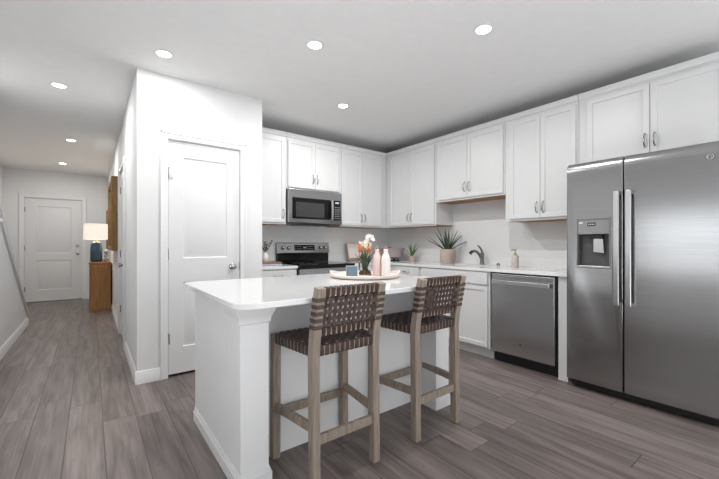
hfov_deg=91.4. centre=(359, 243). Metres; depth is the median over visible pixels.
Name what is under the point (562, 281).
end panel
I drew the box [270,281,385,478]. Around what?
bar stool
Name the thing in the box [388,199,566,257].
wall
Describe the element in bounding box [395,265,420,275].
base cabinet
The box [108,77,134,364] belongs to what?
wall
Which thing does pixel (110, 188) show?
mirror glass
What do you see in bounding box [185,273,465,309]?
island countertop
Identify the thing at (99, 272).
cabinet
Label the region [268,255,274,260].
backsplash
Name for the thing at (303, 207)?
microwave
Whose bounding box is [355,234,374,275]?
flower vase
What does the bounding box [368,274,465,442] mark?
bar stool
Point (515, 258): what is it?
bottle
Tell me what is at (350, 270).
photo frame
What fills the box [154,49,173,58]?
recessed light
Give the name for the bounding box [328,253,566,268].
backsplash
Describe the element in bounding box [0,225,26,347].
wall
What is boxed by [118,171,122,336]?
door
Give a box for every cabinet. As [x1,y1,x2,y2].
[89,260,110,311]
[262,127,286,225]
[262,268,296,276]
[286,132,340,193]
[328,144,385,228]
[386,139,452,228]
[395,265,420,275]
[421,267,494,357]
[435,117,505,204]
[504,95,578,222]
[578,51,718,163]
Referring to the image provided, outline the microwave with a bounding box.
[285,188,341,226]
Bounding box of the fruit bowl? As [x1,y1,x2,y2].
[379,248,404,260]
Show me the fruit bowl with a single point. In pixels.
(394, 253)
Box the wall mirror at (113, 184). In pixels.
[108,176,117,250]
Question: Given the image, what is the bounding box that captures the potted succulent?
[404,244,416,260]
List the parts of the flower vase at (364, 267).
glass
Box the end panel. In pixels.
[558,276,571,381]
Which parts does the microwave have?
handle, control panel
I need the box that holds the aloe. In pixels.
[428,227,466,263]
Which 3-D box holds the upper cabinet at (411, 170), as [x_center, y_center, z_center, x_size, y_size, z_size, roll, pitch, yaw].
[0.783,-0.771,4.822,0.384,1.080,0.918,0,0,-37]
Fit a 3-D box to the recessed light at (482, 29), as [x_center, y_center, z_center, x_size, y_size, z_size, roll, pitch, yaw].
[0.832,-1.438,2.352,0.130,0.007,0.130,0,0,-37]
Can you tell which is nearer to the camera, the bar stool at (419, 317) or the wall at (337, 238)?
the bar stool at (419, 317)
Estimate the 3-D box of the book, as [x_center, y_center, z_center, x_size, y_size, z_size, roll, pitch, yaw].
[-0.071,0.107,4.995,0.225,0.225,0.092,0,0,-37]
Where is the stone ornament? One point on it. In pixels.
(106, 251)
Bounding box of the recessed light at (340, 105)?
[337,103,348,107]
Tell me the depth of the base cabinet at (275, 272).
3.77 m
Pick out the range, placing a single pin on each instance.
(305, 256)
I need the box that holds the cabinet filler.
[382,156,391,228]
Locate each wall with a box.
[0,165,2,208]
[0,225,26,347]
[3,167,107,293]
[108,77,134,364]
[135,68,261,370]
[262,127,387,262]
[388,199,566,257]
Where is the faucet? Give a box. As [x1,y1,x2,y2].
[469,245,484,264]
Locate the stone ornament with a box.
[103,249,108,261]
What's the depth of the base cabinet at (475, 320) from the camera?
3.60 m
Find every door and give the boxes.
[24,198,81,301]
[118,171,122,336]
[168,140,238,374]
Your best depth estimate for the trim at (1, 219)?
4.04 m
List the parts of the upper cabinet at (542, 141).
door, rail, crown moulding, door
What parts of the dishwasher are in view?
handle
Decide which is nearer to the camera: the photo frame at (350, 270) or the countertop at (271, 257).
the photo frame at (350, 270)
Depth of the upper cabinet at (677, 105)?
2.66 m
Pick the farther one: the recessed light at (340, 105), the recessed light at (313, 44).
the recessed light at (340, 105)
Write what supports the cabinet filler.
attached to the wall at (337, 238)
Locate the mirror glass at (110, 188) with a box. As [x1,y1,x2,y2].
[110,188,110,245]
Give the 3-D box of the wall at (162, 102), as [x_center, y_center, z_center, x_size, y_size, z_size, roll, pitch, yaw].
[-1.433,-0.147,3.236,1.063,2.589,0.120,0,0,-37]
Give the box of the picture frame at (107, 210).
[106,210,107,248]
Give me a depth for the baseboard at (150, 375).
2.90 m
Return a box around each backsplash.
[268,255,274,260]
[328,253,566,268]
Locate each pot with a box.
[409,256,414,260]
[440,249,454,263]
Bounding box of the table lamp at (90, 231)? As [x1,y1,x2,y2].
[83,224,107,261]
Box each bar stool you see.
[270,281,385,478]
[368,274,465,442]
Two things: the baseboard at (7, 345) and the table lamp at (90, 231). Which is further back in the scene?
the table lamp at (90, 231)
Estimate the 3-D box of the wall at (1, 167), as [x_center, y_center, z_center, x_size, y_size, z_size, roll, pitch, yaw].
[-5.424,-0.147,4.807,0.140,2.589,4.370,0,0,-37]
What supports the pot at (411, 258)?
attached to the potted succulent
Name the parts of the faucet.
spout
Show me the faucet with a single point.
(481, 255)
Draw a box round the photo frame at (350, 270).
[346,266,357,275]
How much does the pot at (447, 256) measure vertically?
0.178 m
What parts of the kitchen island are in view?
moulding, post, post, moulding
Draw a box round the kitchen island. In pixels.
[185,273,465,478]
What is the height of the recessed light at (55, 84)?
0.007 m
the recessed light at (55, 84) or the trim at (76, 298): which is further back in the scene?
the trim at (76, 298)
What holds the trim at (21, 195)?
attached to the wall at (16, 181)
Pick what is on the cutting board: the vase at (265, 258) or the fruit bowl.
the vase at (265, 258)
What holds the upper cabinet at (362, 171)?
attached to the wall at (337, 238)
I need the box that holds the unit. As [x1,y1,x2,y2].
[390,265,394,271]
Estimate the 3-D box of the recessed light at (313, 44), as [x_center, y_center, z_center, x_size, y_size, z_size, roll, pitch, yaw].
[-0.322,-1.438,2.535,0.130,0.007,0.130,0,0,-37]
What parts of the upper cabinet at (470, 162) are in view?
door, crown moulding, rail, door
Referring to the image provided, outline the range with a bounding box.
[275,243,354,274]
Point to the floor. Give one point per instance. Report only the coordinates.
(72, 406)
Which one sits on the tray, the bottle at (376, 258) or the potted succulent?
the bottle at (376, 258)
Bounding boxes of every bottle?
[373,248,380,275]
[381,248,389,275]
[511,255,518,266]
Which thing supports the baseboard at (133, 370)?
attached to the wall at (125, 145)
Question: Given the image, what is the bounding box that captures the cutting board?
[262,261,281,263]
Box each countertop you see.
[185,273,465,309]
[262,255,297,269]
[328,253,566,276]
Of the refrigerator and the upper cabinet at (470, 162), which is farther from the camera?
the upper cabinet at (470, 162)
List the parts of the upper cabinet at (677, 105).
door, handle, crown moulding, handle, door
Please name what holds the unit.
on the floor
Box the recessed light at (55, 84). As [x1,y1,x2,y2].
[50,82,67,88]
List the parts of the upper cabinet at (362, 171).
door, crown moulding, rail, door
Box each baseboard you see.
[0,317,27,360]
[111,301,136,382]
[135,367,159,384]
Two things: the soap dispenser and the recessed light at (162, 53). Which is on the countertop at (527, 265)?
the soap dispenser
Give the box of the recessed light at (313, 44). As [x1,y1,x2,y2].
[306,40,323,49]
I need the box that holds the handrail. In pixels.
[0,201,19,276]
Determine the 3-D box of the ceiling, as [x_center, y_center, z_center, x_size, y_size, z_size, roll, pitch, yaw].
[-0.547,-1.492,2.604,5.500,0.100,14.200,0,0,-37]
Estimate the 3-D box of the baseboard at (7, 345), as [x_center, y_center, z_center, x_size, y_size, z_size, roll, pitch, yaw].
[-1.276,1.095,0.496,0.014,0.105,11.320,0,0,-37]
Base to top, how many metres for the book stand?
0.248 m
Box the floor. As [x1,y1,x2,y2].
[0,299,718,478]
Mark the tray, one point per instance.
(335, 274)
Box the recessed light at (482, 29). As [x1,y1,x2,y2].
[473,23,493,34]
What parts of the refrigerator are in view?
door, spout, handle, handle, door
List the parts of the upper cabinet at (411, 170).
door, crown moulding, rail, door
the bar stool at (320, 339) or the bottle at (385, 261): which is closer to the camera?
the bar stool at (320, 339)
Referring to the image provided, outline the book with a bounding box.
[347,244,361,259]
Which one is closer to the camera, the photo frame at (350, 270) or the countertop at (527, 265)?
the photo frame at (350, 270)
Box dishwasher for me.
[492,272,557,376]
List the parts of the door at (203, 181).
knob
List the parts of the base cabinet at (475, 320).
drawer, door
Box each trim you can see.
[0,218,28,315]
[19,193,85,298]
[26,298,81,302]
[118,155,125,349]
[160,130,246,379]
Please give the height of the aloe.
0.472 m
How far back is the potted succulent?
4.88 m
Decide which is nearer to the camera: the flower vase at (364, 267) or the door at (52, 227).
the flower vase at (364, 267)
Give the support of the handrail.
attached to the wall at (12, 310)
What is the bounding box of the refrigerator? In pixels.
[567,141,718,425]
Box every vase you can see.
[262,240,272,261]
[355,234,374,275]
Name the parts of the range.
control panel, trim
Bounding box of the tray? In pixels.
[330,270,399,279]
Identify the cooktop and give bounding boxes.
[282,261,354,268]
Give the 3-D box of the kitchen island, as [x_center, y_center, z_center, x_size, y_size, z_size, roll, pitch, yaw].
[-0.198,0.699,2.343,1.586,0.897,1.090,0,0,-37]
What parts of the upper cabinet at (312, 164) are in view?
door, crown moulding, door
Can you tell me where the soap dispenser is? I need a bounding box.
[511,249,518,266]
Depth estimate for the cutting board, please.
4.04 m
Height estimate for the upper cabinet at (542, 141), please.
1.080 m
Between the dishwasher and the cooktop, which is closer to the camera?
the dishwasher
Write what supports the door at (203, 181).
in the wall at (162, 102)
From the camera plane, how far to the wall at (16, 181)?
7.04 m
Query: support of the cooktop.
in the range
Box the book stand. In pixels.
[346,243,360,260]
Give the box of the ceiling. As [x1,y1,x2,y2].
[0,0,718,176]

